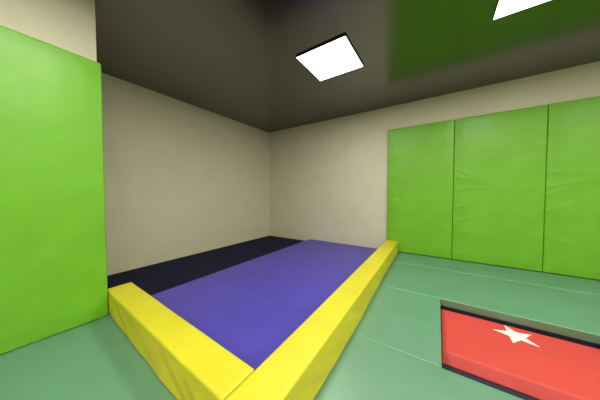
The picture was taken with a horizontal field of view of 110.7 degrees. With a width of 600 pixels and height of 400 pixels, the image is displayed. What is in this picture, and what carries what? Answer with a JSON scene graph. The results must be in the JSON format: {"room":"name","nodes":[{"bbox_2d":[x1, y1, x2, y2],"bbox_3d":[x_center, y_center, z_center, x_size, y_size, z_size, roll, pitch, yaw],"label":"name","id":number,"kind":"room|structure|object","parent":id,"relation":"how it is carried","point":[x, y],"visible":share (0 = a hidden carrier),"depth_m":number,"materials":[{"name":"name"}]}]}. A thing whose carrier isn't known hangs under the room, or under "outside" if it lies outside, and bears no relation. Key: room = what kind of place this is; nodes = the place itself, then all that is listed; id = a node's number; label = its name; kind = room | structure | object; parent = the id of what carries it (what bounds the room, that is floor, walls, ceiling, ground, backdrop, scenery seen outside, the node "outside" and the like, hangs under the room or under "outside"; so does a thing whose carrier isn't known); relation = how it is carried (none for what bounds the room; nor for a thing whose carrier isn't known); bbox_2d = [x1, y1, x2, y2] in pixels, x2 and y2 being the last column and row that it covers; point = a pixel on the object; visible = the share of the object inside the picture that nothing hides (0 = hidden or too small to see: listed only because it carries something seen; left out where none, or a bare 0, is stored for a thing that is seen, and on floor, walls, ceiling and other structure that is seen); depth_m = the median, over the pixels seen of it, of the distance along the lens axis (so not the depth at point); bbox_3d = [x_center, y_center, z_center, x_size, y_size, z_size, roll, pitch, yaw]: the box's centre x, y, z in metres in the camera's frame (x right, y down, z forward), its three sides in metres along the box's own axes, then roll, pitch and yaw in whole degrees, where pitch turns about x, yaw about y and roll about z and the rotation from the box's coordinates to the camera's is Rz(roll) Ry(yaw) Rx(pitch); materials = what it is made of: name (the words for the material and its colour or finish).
{"room":"indoor trampoline park","nodes":[
{"label":"indoor trampoline park","id":0,"kind":"room"},
{"bbox_2d":[0,0,96,61],"bbox_3d":[-3.565,-0.241,0.162,1.326,2.728,4.730,1,2,34],"label":"wall partition","id":1,"kind":"structure","parent":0,"point":[69,25],"depth_m":1.55,"materials":[{"name":"paint"}]},
{"bbox_2d":[0,25,107,354],"bbox_3d":[-1.943,-0.057,1.353,0.055,2.140,1.000,1,2,34],"label":"pad","id":2,"kind":"object","parent":1,"relation":"attached to","point":[53,255],"visible":1,"depth_m":1.50,"materials":[{"name":"plastic"}]},
{"bbox_2d":[101,72,269,275],"bbox_3d":[-3.160,-0.135,2.060,0.100,3.055,8.332,1,2,34],"label":"wall","id":3,"kind":"structure","parent":0,"point":[182,179],"depth_m":3.50,"materials":[{"name":"paint"}]},
{"bbox_2d":[226,240,397,399],"bbox_3d":[0.734,0.883,2.284,0.228,0.202,3.579,1,2,33],"label":"barrier","id":4,"kind":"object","parent":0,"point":[298,368],"depth_m":1.22,"materials":[{"name":"yellow plastic"}]},
{"bbox_2d":[94,0,599,132],"bbox_3d":[-0.070,-1.649,-0.044,7.524,0.100,8.532,1,2,34],"label":"ceiling","id":5,"kind":"structure","parent":0,"point":[236,60],"depth_m":2.29,"materials":[{"name":"grey paint"}]},
{"bbox_2d":[296,34,363,80],"bbox_3d":[0.371,-1.667,2.493,0.606,0.018,0.606,1,2,34],"label":"recessed light","id":6,"kind":"object","parent":5,"relation":"in","point":[337,56],"visible":1,"depth_m":2.43,"materials":[{"name":"white plastic"}]},
{"bbox_2d":[492,0,550,20],"bbox_3d":[1.842,-1.636,1.473,0.606,0.018,0.606,1,2,34],"label":"recessed light","id":7,"kind":"object","parent":5,"relation":"in","point":[504,7],"visible":1,"depth_m":1.75,"materials":[{"name":"white plastic"}]},
{"bbox_2d":[269,61,599,280],"bbox_3d":[2.266,-0.179,3.512,7.524,3.055,0.100,1,2,34],"label":"wall","id":8,"kind":"structure","parent":0,"point":[328,179],"depth_m":4.18,"materials":[{"name":"paint"}]},
{"bbox_2d":[387,119,454,258],"bbox_3d":[2.030,-0.168,3.575,0.981,2.226,0.054,1,2,34],"label":"pad","id":9,"kind":"object","parent":8,"relation":"attached to","point":[420,157],"visible":0.95,"depth_m":3.52,"materials":[{"name":"plastic"}]},
{"bbox_2d":[452,105,547,271],"bbox_3d":[2.850,-0.151,3.029,0.981,2.226,0.055,1,2,34],"label":"pad","id":10,"kind":"object","parent":8,"relation":"attached to","point":[500,157],"visible":1,"depth_m":2.98,"materials":[{"name":"plastic"}]},
{"bbox_2d":[542,96,599,279],"bbox_3d":[3.670,-0.135,2.483,0.981,2.227,0.055,1,2,34],"label":"pad","id":11,"kind":"object","parent":8,"relation":"attached to","point":[571,236],"visible":1,"depth_m":2.61,"materials":[{"name":"plastic"}]},
{"bbox_2d":[440,305,599,399],"bbox_3d":[-0.070,1.169,0.042,7.524,0.084,8.532,1,2,34],"label":"floor","id":12,"kind":"structure","parent":0,"point":[446,367],"depth_m":1.59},
{"bbox_2d":[0,314,177,399],"bbox_3d":[-1.224,1.063,0.905,1.775,0.074,1.055,1,2,34],"label":"floor mat","id":13,"kind":"object","parent":12,"relation":"on","point":[93,360],"visible":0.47,"depth_m":1.25,"materials":[{"name":"green plastic"}]},
{"bbox_2d":[108,282,253,399],"bbox_3d":[-0.988,0.909,1.425,1.737,0.201,0.218,1,2,35],"label":"barrier","id":14,"kind":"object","parent":13,"relation":"on","point":[191,365],"depth_m":1.18,"materials":[{"name":"yellow plastic"}]},
{"bbox_2d":[107,236,303,313],"bbox_3d":[-0.516,1.022,3.207,3.058,0.016,3.543,1,2,34],"label":"floor mat","id":15,"kind":"object","parent":12,"relation":"on","point":[153,279],"visible":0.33,"depth_m":3.21,"materials":[{"name":"black plastic"}]},
{"bbox_2d":[151,276,310,370],"bbox_3d":[-0.692,1.027,1.809,1.811,0.054,0.892,1,2,34],"label":"floor mat","id":16,"kind":"object","parent":15,"relation":"on","point":[251,326],"visible":0.5,"depth_m":1.78,"materials":[{"name":"purple plastic"}]},
{"bbox_2d":[208,256,349,314],"bbox_3d":[-0.164,1.003,2.601,1.811,0.054,1.010,1,2,34],"label":"floor mat","id":17,"kind":"object","parent":15,"relation":"on","point":[303,288],"visible":0.57,"depth_m":2.52,"materials":[{"name":"purple plastic"}]},
{"bbox_2d":[264,239,376,275],"bbox_3d":[0.552,0.970,3.676,1.811,0.055,1.572,1,2,34],"label":"floor mat","id":18,"kind":"object","parent":15,"relation":"on","point":[345,259],"visible":0.57,"depth_m":3.54,"materials":[{"name":"purple plastic"}]},
{"bbox_2d":[353,285,441,367],"bbox_3d":[0.868,1.034,1.853,0.647,0.074,0.995,1,2,34],"label":"floor mat","id":19,"kind":"object","parent":12,"relation":"on","point":[406,322],"visible":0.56,"depth_m":1.69,"materials":[{"name":"green plastic"}]},
{"bbox_2d":[313,334,522,399],"bbox_3d":[0.885,1.071,0.649,2.010,0.073,0.990,1,2,34],"label":"floor mat","id":20,"kind":"object","parent":12,"relation":"on","point":[365,369],"visible":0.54,"depth_m":1.17,"materials":[{"name":"green plastic"}]},
{"bbox_2d":[379,261,599,344],"bbox_3d":[2.070,1.022,2.249,2.210,0.074,0.994,1,2,34],"label":"floor mat","id":21,"kind":"object","parent":12,"relation":"on","point":[572,314],"visible":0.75,"depth_m":2.07,"materials":[{"name":"green plastic"}]},
{"bbox_2d":[393,252,599,295],"bbox_3d":[2.510,1.002,2.908,2.210,0.074,0.590,1,2,34],"label":"floor mat","id":22,"kind":"object","parent":12,"relation":"on","point":[588,286],"visible":0.76,"depth_m":2.74,"materials":[{"name":"green plastic"}]},
{"bbox_2d":[441,309,599,399],"bbox_3d":[1.621,1.130,1.494,0.998,0.073,0.702,1,2,34],"label":"floor mat","id":23,"kind":"object","parent":12,"relation":"on","point":[538,366],"visible":0.94,"depth_m":1.44,"materials":[{"name":"red plastic"}]}
]}

